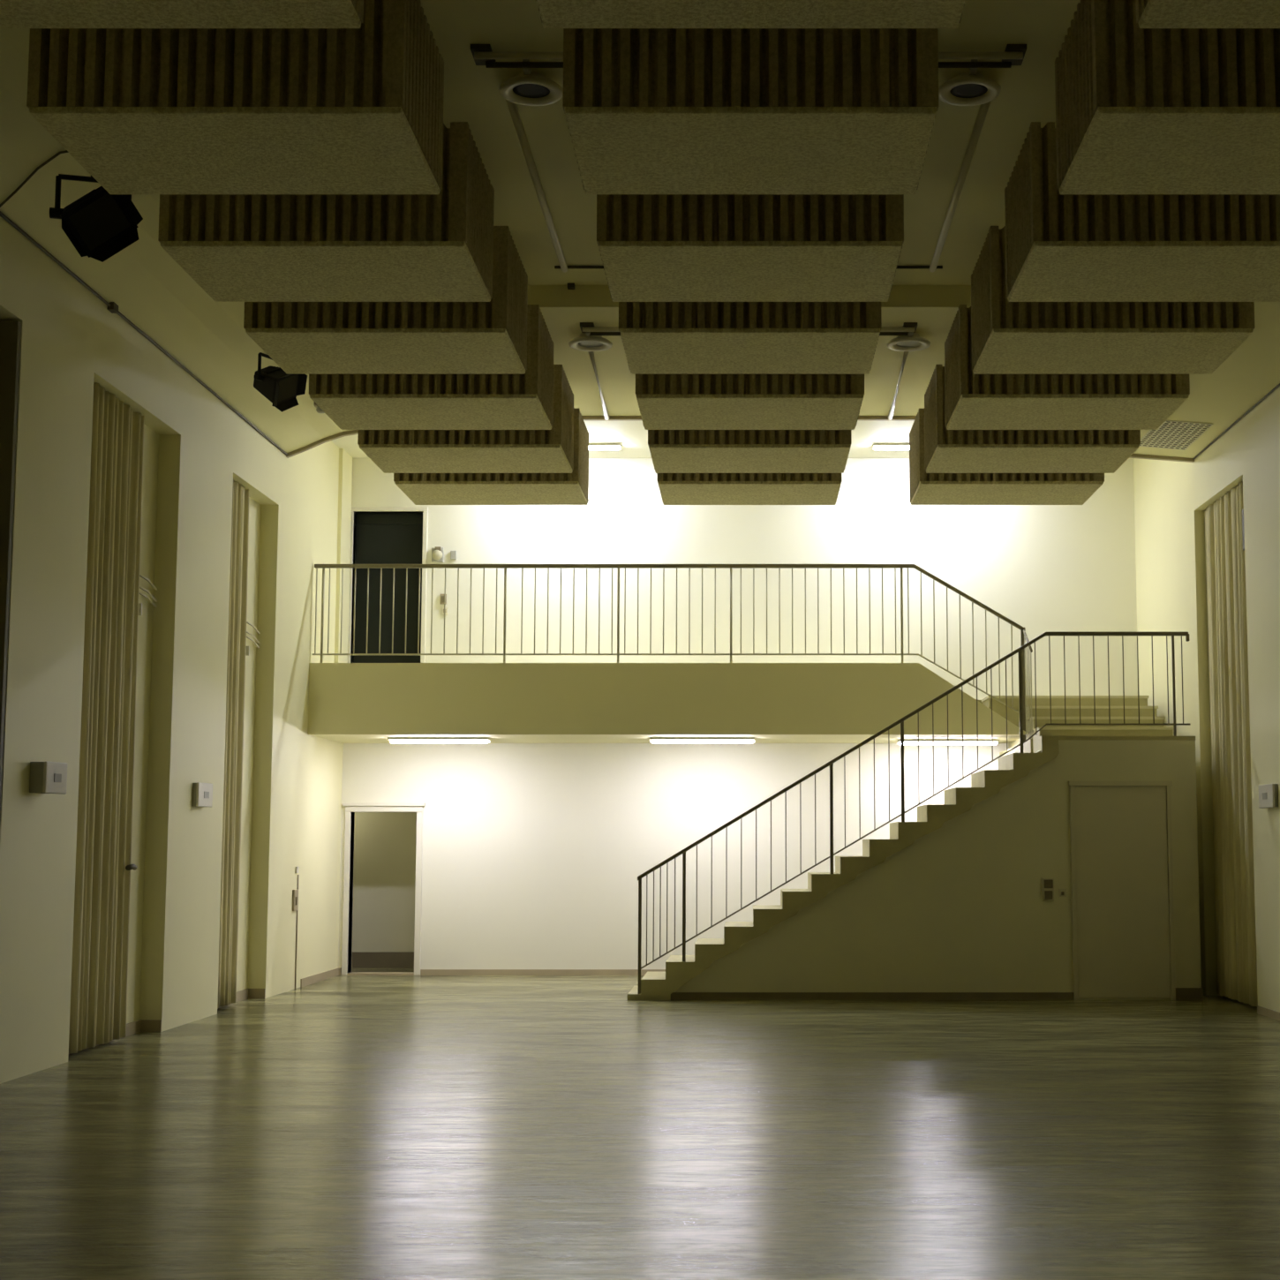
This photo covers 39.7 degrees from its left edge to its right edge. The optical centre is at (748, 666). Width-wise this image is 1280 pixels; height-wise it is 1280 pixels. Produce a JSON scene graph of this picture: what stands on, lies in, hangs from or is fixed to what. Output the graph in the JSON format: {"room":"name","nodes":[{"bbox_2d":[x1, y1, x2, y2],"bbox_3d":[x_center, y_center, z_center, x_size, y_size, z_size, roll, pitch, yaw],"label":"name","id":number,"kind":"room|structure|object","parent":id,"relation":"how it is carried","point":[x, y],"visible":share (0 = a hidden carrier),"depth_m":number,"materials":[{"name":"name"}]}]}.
{"room":"multipurpose hall","nodes":[
{"label":"multipurpose hall","id":0,"kind":"room"},
{"bbox_2d":[0,216,343,1084],"bbox_3d":[-6.050,-0.963,8.965,2.100,6.900,26.250,0,-6,0],"label":"wall","id":1,"kind":"structure","parent":0,"point":[195,446],"depth_m":15.35,"materials":[{"name":"paint"}]},
{"bbox_2d":[0,321,21,818],"bbox_3d":[-5.452,0.197,11.867,0.896,5.150,0.055,0,-6,0],"label":"door","id":2,"kind":"structure","parent":1,"relation":"in","point":[10,331],"depth_m":12.00,"materials":[{"name":"brown"}]},
{"bbox_2d":[29,760,67,794],"bbox_3d":[-4.918,0.783,12.404,0.164,0.223,0.258,0,-6,0],"label":"emergency light","id":3,"kind":"object","parent":1,"relation":"attached to","point":[46,777],"visible":1,"depth_m":12.30,"materials":[{"name":"grey plastic"}]},
{"bbox_2d":[68,383,144,1053],"bbox_3d":[-5.107,0.391,13.963,0.112,5.140,1.384,0,-6,0],"label":"curtain","id":4,"kind":"object","parent":1,"relation":"hanging from","point":[105,801],"visible":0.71,"depth_m":14.01,"materials":[{"name":"fabric"}]},
{"bbox_2d":[125,864,136,870],"bbox_3d":[-5.033,1.637,14.409,0.050,0.051,0.206,0,-6,-4],"label":"tie","id":5,"kind":"object","parent":4,"relation":"attached to","point":[130,867],"visible":1,"depth_m":14.34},
{"bbox_2d":[0,210,287,455],"bbox_3d":[-4.975,-2.918,12.729,0.050,0.060,12.750,0,-6,0],"label":"cable","id":6,"kind":"object","parent":1,"relation":"attached to","point":[112,306],"visible":1,"depth_m":13.97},
{"bbox_2d":[138,573,157,615],"bbox_3d":[-5.163,-0.602,15.086,0.051,0.360,0.464,0,-6,1],"label":"bracket","id":7,"kind":"object","parent":1,"relation":"attached to","point":[140,576],"visible":0.69,"depth_m":15.05,"materials":[{"name":"metal"}]},
{"bbox_2d":[192,782,212,807],"bbox_3d":[-4.960,1.167,16.044,0.079,0.218,0.348,0,-6,0],"label":"emergency light","id":8,"kind":"object","parent":1,"relation":"attached to","point":[202,793],"visible":1,"depth_m":15.97,"materials":[{"name":"grey plastic"}]},
{"bbox_2d":[68,967,341,1054],"bbox_3d":[-5.072,3.281,17.234,0.235,0.100,8.550,0,-6,0],"label":"baseboard","id":9,"kind":"structure","parent":1,"relation":"attached to","point":[136,1027],"depth_m":18.14,"materials":[{"name":"brown wood"}]},
{"bbox_2d":[217,479,249,1008],"bbox_3d":[-5.105,0.729,17.342,0.110,5.140,0.863,0,-6,0],"label":"curtain","id":10,"kind":"object","parent":1,"relation":"hanging from","point":[237,607],"visible":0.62,"depth_m":17.43,"materials":[{"name":"fabric"}]},
{"bbox_2d":[245,620,260,655],"bbox_3d":[-5.163,-0.280,18.309,0.051,0.360,0.464,0,-6,1],"label":"bracket","id":11,"kind":"object","parent":1,"relation":"attached to","point":[247,653],"visible":0.74,"depth_m":18.24,"materials":[{"name":"metal"}]},
{"bbox_2d":[292,889,298,911],"bbox_3d":[-4.982,2.561,19.335,0.035,0.226,0.243,0,-6,0],"label":"wall switch","id":12,"kind":"object","parent":1,"relation":"attached to","point":[295,892],"visible":1,"depth_m":19.34,"materials":[{"name":"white plastic"}]},
{"bbox_2d":[294,874,299,988],"bbox_3d":[-4.992,2.930,19.505,0.014,1.250,0.016,0,-6,0],"label":"conduit","id":13,"kind":"object","parent":1,"relation":"attached to","point":[297,875],"visible":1,"depth_m":19.49,"materials":[{"name":"grey metal"}]},
{"bbox_2d":[334,448,352,662],"bbox_3d":[-4.987,-1.268,21.689,0.065,2.760,0.510,0,-6,0],"label":"pilaster","id":14,"kind":"object","parent":1,"relation":"attached to","point":[345,459],"visible":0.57,"depth_m":21.62,"materials":[{"name":"paint"}]},
{"bbox_2d":[286,415,1194,462],"bbox_3d":[-0.090,-2.473,19.142,9.820,0.520,0.062,0,-6,0],"label":"trim","id":15,"kind":"structure","parent":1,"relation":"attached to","point":[584,417],"depth_m":19.13,"materials":[{"name":"white metal"}]},
{"bbox_2d":[351,812,416,951],"bbox_3d":[-4.600,2.498,22.463,3.200,2.700,1.300,0,-6,0],"label":"wall","id":16,"kind":"structure","parent":0,"point":[384,870],"depth_m":22.89,"materials":[{"name":"paint"}]},
{"bbox_2d":[351,951,414,967],"bbox_3d":[-4.600,3.785,22.771,2.800,0.200,0.030,0,-6,0],"label":"baseboard","id":17,"kind":"structure","parent":16,"relation":"attached to","point":[358,959],"depth_m":22.76,"materials":[{"name":"brown wood"}]},
{"bbox_2d":[331,420,914,458],"bbox_3d":[-0.090,-2.997,20.786,10.420,0.500,3.130,0,-6,0],"label":"ceiling","id":18,"kind":"structure","parent":0,"point":[632,436],"depth_m":21.04,"materials":[{"name":"white paint"}]},
{"bbox_2d":[588,443,620,450],"bbox_3d":[-2.145,-2.656,21.370,1.190,0.062,0.150,0,-6,0],"label":"strip light","id":19,"kind":"object","parent":18,"relation":"attached to","point":[591,446],"visible":0.35,"depth_m":21.33,"materials":[{"name":"white plastic"}]},
{"bbox_2d":[873,443,909,450],"bbox_3d":[2.105,-2.656,21.370,1.190,0.062,0.150,0,-6,0],"label":"strip light","id":20,"kind":"object","parent":18,"relation":"attached to","point":[876,446],"visible":0.35,"depth_m":21.33,"materials":[{"name":"white plastic"}]},
{"bbox_2d":[0,967,1279,1279],"bbox_3d":[-0.900,2.659,9.508,12.600,0.200,28.050,0,-6,0],"label":"floor","id":21,"kind":"structure","parent":0,"point":[339,1127],"depth_m":9.47,"materials":[{"name":"brown wood"}]},
{"bbox_2d":[627,695,1195,1000],"bbox_3d":[1.718,1.834,19.947,5.915,3.520,3.440,0,-6,0],"label":"staircase","id":22,"kind":"structure","parent":21,"relation":"on","point":[958,801],"depth_m":18.31,"materials":[{"name":"concrete"}]},
{"bbox_2d":[637,631,1190,993],"bbox_3d":[1.731,1.498,18.302,5.762,3.741,0.050,0,-6,0],"label":"stair railing","id":23,"kind":"object","parent":22,"relation":"on","point":[1172,634],"visible":1,"depth_m":18.34,"materials":[{"name":"metal"}]},
{"bbox_2d":[0,0,1279,458],"bbox_3d":[-0.090,-3.974,7.694,10.420,1.160,23.120,0,-6,0],"label":"ceiling","id":24,"kind":"structure","parent":0,"point":[148,287],"depth_m":13.39,"materials":[{"name":"paint"}]},
{"bbox_2d":[0,150,68,207],"bbox_3d":[-4.520,-3.202,11.442,1.088,0.294,0.145,-3,-6,24],"label":"cable","id":25,"kind":"object","parent":24,"relation":"attached to","point":[33,173],"visible":0.74,"depth_m":11.46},
{"bbox_2d":[49,173,143,262],"bbox_3d":[-4.026,-2.943,10.907,0.476,0.923,0.503,5,-7,-40],"label":"spotlight","id":26,"kind":"object","parent":24,"relation":"hanging from","point":[99,224],"visible":0.84,"depth_m":10.84,"materials":[{"name":"black metal"}]},
{"bbox_2d":[0,0,363,28],"bbox_3d":[-2.535,-3.438,7.057,1.785,1.347,1.080,0,-6,0],"label":"acoustic panel","id":27,"kind":"object","parent":24,"relation":"hanging from","point":[13,13],"visible":1,"depth_m":7.39,"materials":[{"name":"fabric"}]},
{"bbox_2d":[26,0,444,194],"bbox_3d":[-2.535,-3.246,8.982,1.785,1.347,1.080,0,-6,0],"label":"acoustic panel","id":28,"kind":"object","parent":24,"relation":"hanging from","point":[141,110],"visible":0.96,"depth_m":8.48,"materials":[{"name":"fabric"}]},
{"bbox_2d":[253,352,307,412],"bbox_3d":[-4.151,-2.588,15.615,0.458,0.692,0.458,0,-6,0],"label":"spotlight","id":29,"kind":"object","parent":24,"relation":"hanging from","point":[282,388],"visible":0.88,"depth_m":15.55,"materials":[{"name":"black metal"}]},
{"bbox_2d":[313,402,324,413],"bbox_3d":[-4.320,-2.622,17.849,0.150,0.120,0.150,0,-6,0],"label":"smoke detector","id":30,"kind":"object","parent":24,"relation":"attached to","point":[319,410],"visible":0.44,"depth_m":17.81,"materials":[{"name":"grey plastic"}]},
{"bbox_2d":[158,121,494,301],"bbox_3d":[-2.535,-3.059,10.853,1.785,1.347,1.080,0,-6,0],"label":"acoustic panel","id":31,"kind":"object","parent":24,"relation":"hanging from","point":[236,247],"visible":0.71,"depth_m":10.36,"materials":[{"name":"plastic"}]},
{"bbox_2d":[243,225,527,373],"bbox_3d":[-2.535,-2.885,12.590,1.785,1.347,1.080,0,-6,0],"label":"acoustic panel","id":32,"kind":"object","parent":24,"relation":"hanging from","point":[300,337],"visible":0.62,"depth_m":12.11,"materials":[{"name":"fabric"}]},
{"bbox_2d":[308,304,554,429],"bbox_3d":[-2.535,-2.708,14.356,1.785,1.347,1.080,0,-6,0],"label":"acoustic panel","id":33,"kind":"object","parent":24,"relation":"hanging from","point":[351,401],"visible":0.62,"depth_m":13.91,"materials":[{"name":"fabric"}]},
{"bbox_2d":[357,364,573,473],"bbox_3d":[-2.535,-2.439,16.072,1.785,1.152,1.080,0,-6,0],"label":"acoustic panel","id":34,"kind":"object","parent":24,"relation":"hanging from","point":[393,451],"visible":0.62,"depth_m":15.63,"materials":[{"name":"fabric"}]},
{"bbox_2d":[393,408,588,504],"bbox_3d":[-2.535,-2.282,17.645,1.785,1.152,1.080,0,-6,0],"label":"acoustic panel","id":35,"kind":"object","parent":24,"relation":"hanging from","point":[572,488],"visible":0.49,"depth_m":17.35,"materials":[{"name":"plastic"}]},
{"bbox_2d":[499,59,563,105],"bbox_3d":[-1.378,-3.661,11.130,0.399,0.100,0.423,-5,-8,41],"label":"ceiling fitting","id":36,"kind":"object","parent":24,"relation":"attached to","point":[528,88],"visible":1,"depth_m":11.12,"materials":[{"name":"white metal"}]},
{"bbox_2d":[505,99,567,272],"bbox_3d":[-1.535,-3.502,13.003,0.052,0.078,3.580,0,-6,0],"label":"conduit","id":37,"kind":"object","parent":24,"relation":"attached to","point":[513,109],"visible":0.86,"depth_m":12.72,"materials":[{"name":"grey metal"}]},
{"bbox_2d":[567,282,574,289],"bbox_3d":[-1.530,-3.281,15.232,0.060,0.040,0.060,0,-6,0],"label":"junction box","id":38,"kind":"object","parent":24,"relation":"attached to","point":[570,285],"visible":1,"depth_m":15.20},
{"bbox_2d":[568,331,612,351],"bbox_3d":[-1.448,-2.969,16.086,0.399,0.100,0.423,-5,-8,41],"label":"ceiling fitting","id":39,"kind":"object","parent":24,"relation":"attached to","point":[585,342],"visible":0.98,"depth_m":16.07,"materials":[{"name":"grey plastic"}]},
{"bbox_2d":[588,351,609,420],"bbox_3d":[-1.501,-2.837,17.701,0.051,0.069,2.862,0,-6,-1],"label":"conduit","id":40,"kind":"object","parent":24,"relation":"attached to","point":[591,353],"visible":0.9,"depth_m":17.74,"materials":[{"name":"white metal"}]},
{"bbox_2d":[470,44,1026,67],"bbox_3d":[0.000,-3.712,10.768,3.360,0.070,0.230,0,-6,0],"label":"bar","id":41,"kind":"object","parent":24,"relation":"attached to","point":[483,54],"visible":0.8,"depth_m":10.69,"materials":[{"name":"black metal"}]},
{"bbox_2d":[579,322,917,335],"bbox_3d":[0.000,-3.012,15.803,3.000,0.070,0.230,0,-6,0],"label":"bar","id":42,"kind":"object","parent":24,"relation":"attached to","point":[585,327],"visible":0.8,"depth_m":15.72,"materials":[{"name":"metal"}]},
{"bbox_2d":[554,265,942,268],"bbox_3d":[0.000,-3.334,14.745,3.240,0.022,0.022,0,-6,0],"label":"cable","id":43,"kind":"object","parent":24,"relation":"attached to","point":[555,267],"visible":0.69,"depth_m":14.74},
{"bbox_2d":[635,373,864,429],"bbox_3d":[0.010,-2.708,14.356,1.785,1.347,1.080,0,-6,0],"label":"acoustic panel","id":44,"kind":"object","parent":24,"relation":"hanging from","point":[666,401],"visible":0.5,"depth_m":13.86,"materials":[{"name":"plastic"}]},
{"bbox_2d":[647,429,851,473],"bbox_3d":[0.010,-2.439,16.072,1.785,1.152,1.080,0,-6,0],"label":"acoustic panel","id":45,"kind":"object","parent":24,"relation":"hanging from","point":[672,451],"visible":0.47,"depth_m":15.63,"materials":[{"name":"plastic"}]},
{"bbox_2d":[657,473,842,504],"bbox_3d":[0.010,-2.282,17.645,1.785,1.152,1.080,0,-6,0],"label":"acoustic panel","id":46,"kind":"object","parent":24,"relation":"hanging from","point":[675,488],"visible":0.43,"depth_m":17.23,"materials":[{"name":"plastic"}]},
{"bbox_2d":[562,28,938,194],"bbox_3d":[0.010,-3.246,8.982,1.785,1.347,1.080,0,-6,0],"label":"acoustic panel","id":47,"kind":"object","parent":24,"relation":"hanging from","point":[647,110],"visible":0.96,"depth_m":8.48,"materials":[{"name":"fabric"}]},
{"bbox_2d":[596,194,903,301],"bbox_3d":[0.010,-3.059,10.853,1.785,1.347,1.080,0,-6,0],"label":"acoustic panel","id":48,"kind":"object","parent":24,"relation":"hanging from","point":[653,247],"visible":0.5,"depth_m":10.35,"materials":[{"name":"plastic"}]},
{"bbox_2d":[618,301,881,373],"bbox_3d":[0.010,-2.885,12.590,1.785,1.347,1.080,0,-6,0],"label":"acoustic panel","id":49,"kind":"object","parent":24,"relation":"hanging from","point":[658,337],"visible":0.48,"depth_m":12.09,"materials":[{"name":"plastic"}]},
{"bbox_2d":[535,0,964,28],"bbox_3d":[0.010,-3.438,7.057,1.785,1.347,1.080,0,-6,0],"label":"acoustic panel","id":50,"kind":"object","parent":24,"relation":"hanging from","point":[553,13],"visible":1,"depth_m":7.37,"materials":[{"name":"fabric"}]},
{"bbox_2d":[888,351,908,420],"bbox_3d":[1.501,-2.837,17.701,0.051,0.069,2.862,0,-6,1],"label":"conduit","id":51,"kind":"object","parent":24,"relation":"attached to","point":[905,355],"visible":0.9,"depth_m":17.80,"materials":[{"name":"white metal"}]},
{"bbox_2d":[887,331,930,351],"bbox_3d":[1.452,-2.969,16.086,0.399,0.100,0.423,-5,-8,41],"label":"ceiling fitting","id":52,"kind":"object","parent":24,"relation":"attached to","point":[913,342],"visible":1,"depth_m":16.07,"materials":[{"name":"grey plastic"}]},
{"bbox_2d":[929,101,990,272],"bbox_3d":[1.535,-3.502,13.003,0.052,0.078,3.580,0,-6,0],"label":"conduit","id":53,"kind":"object","parent":24,"relation":"attached to","point":[983,109],"visible":0.86,"depth_m":12.74,"materials":[{"name":"white metal"}]},
{"bbox_2d":[938,59,1001,105],"bbox_3d":[1.382,-3.661,11.130,0.399,0.100,0.423,-5,-8,41],"label":"ceiling fitting","id":54,"kind":"object","parent":24,"relation":"attached to","point":[971,88],"visible":0.98,"depth_m":11.12,"materials":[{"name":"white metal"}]},
{"bbox_2d":[909,408,1104,504],"bbox_3d":[2.545,-2.282,17.645,1.785,1.152,1.080,0,-6,0],"label":"acoustic panel","id":55,"kind":"object","parent":24,"relation":"hanging from","point":[925,488],"visible":0.49,"depth_m":17.36,"materials":[{"name":"plastic"}]},
{"bbox_2d":[924,364,1140,473],"bbox_3d":[2.545,-2.439,16.072,1.785,1.152,1.080,0,-6,0],"label":"acoustic panel","id":56,"kind":"object","parent":24,"relation":"hanging from","point":[945,451],"visible":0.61,"depth_m":15.63,"materials":[{"name":"plastic"}]},
{"bbox_2d":[944,304,1189,429],"bbox_3d":[2.545,-2.708,14.356,1.785,1.347,1.080,0,-6,0],"label":"acoustic panel","id":57,"kind":"object","parent":24,"relation":"hanging from","point":[973,401],"visible":0.56,"depth_m":13.91,"materials":[{"name":"plastic"}]},
{"bbox_2d":[971,225,1254,373],"bbox_3d":[2.545,-2.885,12.590,1.785,1.347,1.080,0,-6,0],"label":"acoustic panel","id":58,"kind":"object","parent":24,"relation":"hanging from","point":[1008,337],"visible":0.62,"depth_m":12.11,"materials":[{"name":"plastic"}]},
{"bbox_2d":[1004,121,1279,301],"bbox_3d":[2.545,-3.059,10.853,1.785,1.347,1.080,0,-6,0],"label":"acoustic panel","id":59,"kind":"object","parent":24,"relation":"hanging from","point":[1059,247],"visible":0.66,"depth_m":10.37,"materials":[{"name":"fabric"}]},
{"bbox_2d":[1054,0,1279,194],"bbox_3d":[2.545,-3.246,8.982,1.785,1.347,1.080,0,-6,0],"label":"acoustic panel","id":60,"kind":"object","parent":24,"relation":"hanging from","point":[1139,110],"visible":0.98,"depth_m":8.51,"materials":[{"name":"plastic"}]},
{"bbox_2d":[1139,420,1212,450],"bbox_3d":[4.360,-2.382,18.142,0.534,0.066,1.156,0,-6,0],"label":"ceiling vent","id":61,"kind":"object","parent":24,"relation":"in","point":[1171,434],"visible":0.85,"depth_m":18.11,"materials":[{"name":"white metal"}]},
{"bbox_2d":[1135,0,1279,28],"bbox_3d":[2.545,-3.438,7.057,1.785,1.347,1.080,0,-6,0],"label":"acoustic panel","id":62,"kind":"object","parent":24,"relation":"hanging from","point":[1149,13],"visible":1,"depth_m":7.39,"materials":[{"name":"plastic"}]},
{"bbox_2d":[338,458,1137,972],"bbox_3d":[-0.090,0.333,21.926,10.820,6.900,0.200,0,-6,0],"label":"wall","id":63,"kind":"structure","parent":0,"point":[534,854],"depth_m":21.88,"materials":[{"name":"white paint"}]},
{"bbox_2d":[341,803,425,975],"bbox_3d":[-4.475,2.724,21.662,1.010,2.090,0.250,0,-6,0],"label":"door frame","id":64,"kind":"structure","parent":63,"relation":"in","point":[350,808],"depth_m":21.58,"materials":[{"name":"white wood"}]},
{"bbox_2d":[347,506,428,662],"bbox_3d":[-4.495,-0.924,22.036,0.980,2.125,0.230,0,-6,0],"label":"door","id":65,"kind":"structure","parent":63,"relation":"in","point":[400,537],"depth_m":22.05,"materials":[{"name":"paint"}]},
{"bbox_2d":[431,546,444,562],"bbox_3d":[-3.870,-1.396,21.943,0.140,0.185,0.110,0,-6,0],"label":"bell","id":66,"kind":"object","parent":63,"relation":"attached to","point":[437,552],"visible":1,"depth_m":21.93,"materials":[{"name":"grey plastic"}]},
{"bbox_2d":[439,594,446,604],"bbox_3d":[-3.790,-0.838,21.921,0.080,0.130,0.042,0,-6,0],"label":"light switch","id":67,"kind":"object","parent":63,"relation":"attached to","point":[441,599],"visible":0.77,"depth_m":21.91,"materials":[{"name":"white plastic"}]},
{"bbox_2d":[441,607,448,614],"bbox_3d":[-3.770,-0.688,21.912,0.080,0.090,0.030,0,-6,0],"label":"wall socket","id":68,"kind":"object","parent":63,"relation":"attached to","point":[442,608],"visible":0.89,"depth_m":21.91,"materials":[{"name":"white plastic"}]},
{"bbox_2d":[450,550,456,559],"bbox_3d":[-3.675,-1.385,21.977,0.070,0.110,0.040,0,-6,0],"label":"wall sensor","id":69,"kind":"object","parent":63,"relation":"attached to","point":[453,553],"visible":1,"depth_m":21.96,"materials":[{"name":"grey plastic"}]},
{"bbox_2d":[420,969,665,975],"bbox_3d":[-0.445,3.720,21.477,7.090,0.070,0.018,0,-6,0],"label":"baseboard","id":70,"kind":"structure","parent":63,"relation":"attached to","point":[423,972],"depth_m":21.47,"materials":[{"name":"brown wood"}]},
{"bbox_2d":[308,662,1027,743],"bbox_3d":[-0.915,0.453,20.934,8.170,0.815,1.750,0,-6,0],"label":"balcony","id":71,"kind":"object","parent":63,"relation":"attached to","point":[349,703],"visible":0.96,"depth_m":20.07,"materials":[{"name":"paint"}]},
{"bbox_2d":[387,737,489,743],"bbox_3d":[-3.615,0.862,20.617,1.170,0.062,0.150,0,-6,0],"label":"strip light","id":72,"kind":"object","parent":71,"relation":"attached to","point":[393,740],"visible":1,"depth_m":20.58,"materials":[{"name":"white plastic"}]},
{"bbox_2d":[312,564,1032,741],"bbox_3d":[-0.910,-0.169,19.905,8.150,2.077,0.592,0,-6,0],"label":"gallery railing","id":73,"kind":"object","parent":71,"relation":"on","point":[1027,683],"visible":0.92,"depth_m":20.22,"materials":[{"name":"metal"}]},
{"bbox_2d":[649,737,754,743],"bbox_3d":[-0.540,0.862,20.617,1.220,0.062,0.150,0,-6,0],"label":"strip light","id":74,"kind":"object","parent":71,"relation":"attached to","point":[653,740],"visible":1,"depth_m":20.58,"materials":[{"name":"white plastic"}]},
{"bbox_2d":[897,738,999,745],"bbox_3d":[2.375,0.901,21.015,1.190,0.062,0.150,0,-6,0],"label":"strip light","id":75,"kind":"object","parent":71,"relation":"attached to","point":[907,741],"visible":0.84,"depth_m":20.98,"materials":[{"name":"white plastic"}]},
{"bbox_2d":[674,740,1201,999],"bbox_3d":[1.925,2.262,19.934,5.450,2.665,3.380,0,-6,0],"label":"wall","id":76,"kind":"structure","parent":0,"point":[961,907],"depth_m":18.21,"materials":[{"name":"paint"}]},
{"bbox_2d":[670,987,1203,1000],"bbox_3d":[1.880,3.359,18.117,5.560,0.120,0.018,0,-6,0],"label":"baseboard","id":77,"kind":"structure","parent":76,"relation":"attached to","point":[1181,993],"depth_m":18.11,"materials":[{"name":"brown wood"}]},
{"bbox_2d":[1041,878,1054,900],"bbox_3d":[3.083,2.298,18.208,0.120,0.217,0.048,0,-6,0],"label":"light switch","id":78,"kind":"object","parent":76,"relation":"attached to","point":[1047,884],"visible":1,"depth_m":18.18,"materials":[{"name":"plastic"}]},
{"bbox_2d":[1059,888,1066,896],"bbox_3d":[3.245,2.334,18.215,0.070,0.080,0.027,0,-6,0],"label":"wall socket","id":79,"kind":"object","parent":76,"relation":"attached to","point":[1062,892],"visible":1,"depth_m":18.21,"materials":[{"name":"plastic"}]},
{"bbox_2d":[1068,781,1175,1000],"bbox_3d":[3.855,2.303,18.204,1.070,2.240,0.055,0,-6,0],"label":"door","id":80,"kind":"structure","parent":76,"relation":"in","point":[1123,910],"depth_m":18.21,"materials":[{"name":"paint"}]},
{"bbox_2d":[1133,385,1279,1012],"bbox_3d":[5.070,-0.963,8.965,0.500,6.900,26.250,0,-6,0],"label":"wall","id":81,"kind":"structure","parent":0,"point":[1171,498],"depth_m":18.67,"materials":[{"name":"paint"}]},
{"bbox_2d":[1204,481,1257,1006],"bbox_3d":[4.909,0.784,17.890,0.138,5.140,1.765,0,-6,0],"label":"curtain","id":82,"kind":"object","parent":81,"relation":"hanging from","point":[1225,562],"depth_m":17.93,"materials":[{"name":"fabric"}]},
{"bbox_2d":[1192,383,1279,459],"bbox_3d":[4.808,-2.878,12.725,0.017,0.020,12.750,0,-6,0],"label":"cable","id":83,"kind":"object","parent":81,"relation":"attached to","point":[1278,385],"visible":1,"depth_m":17.31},
{"bbox_2d":[1224,995,1279,1020],"bbox_3d":[4.908,3.077,15.189,0.204,0.100,6.840,0,-6,0],"label":"baseboard","id":84,"kind":"structure","parent":81,"relation":"attached to","point":[1262,1011],"depth_m":16.33,"materials":[{"name":"brown wood"}]},
{"bbox_2d":[1258,783,1278,808],"bbox_3d":[4.780,1.192,16.242,0.079,0.218,0.348,0,-6,0],"label":"control box","id":85,"kind":"object","parent":81,"relation":"attached to","point":[1268,793],"visible":1,"depth_m":16.18,"materials":[{"name":"grey plastic"}]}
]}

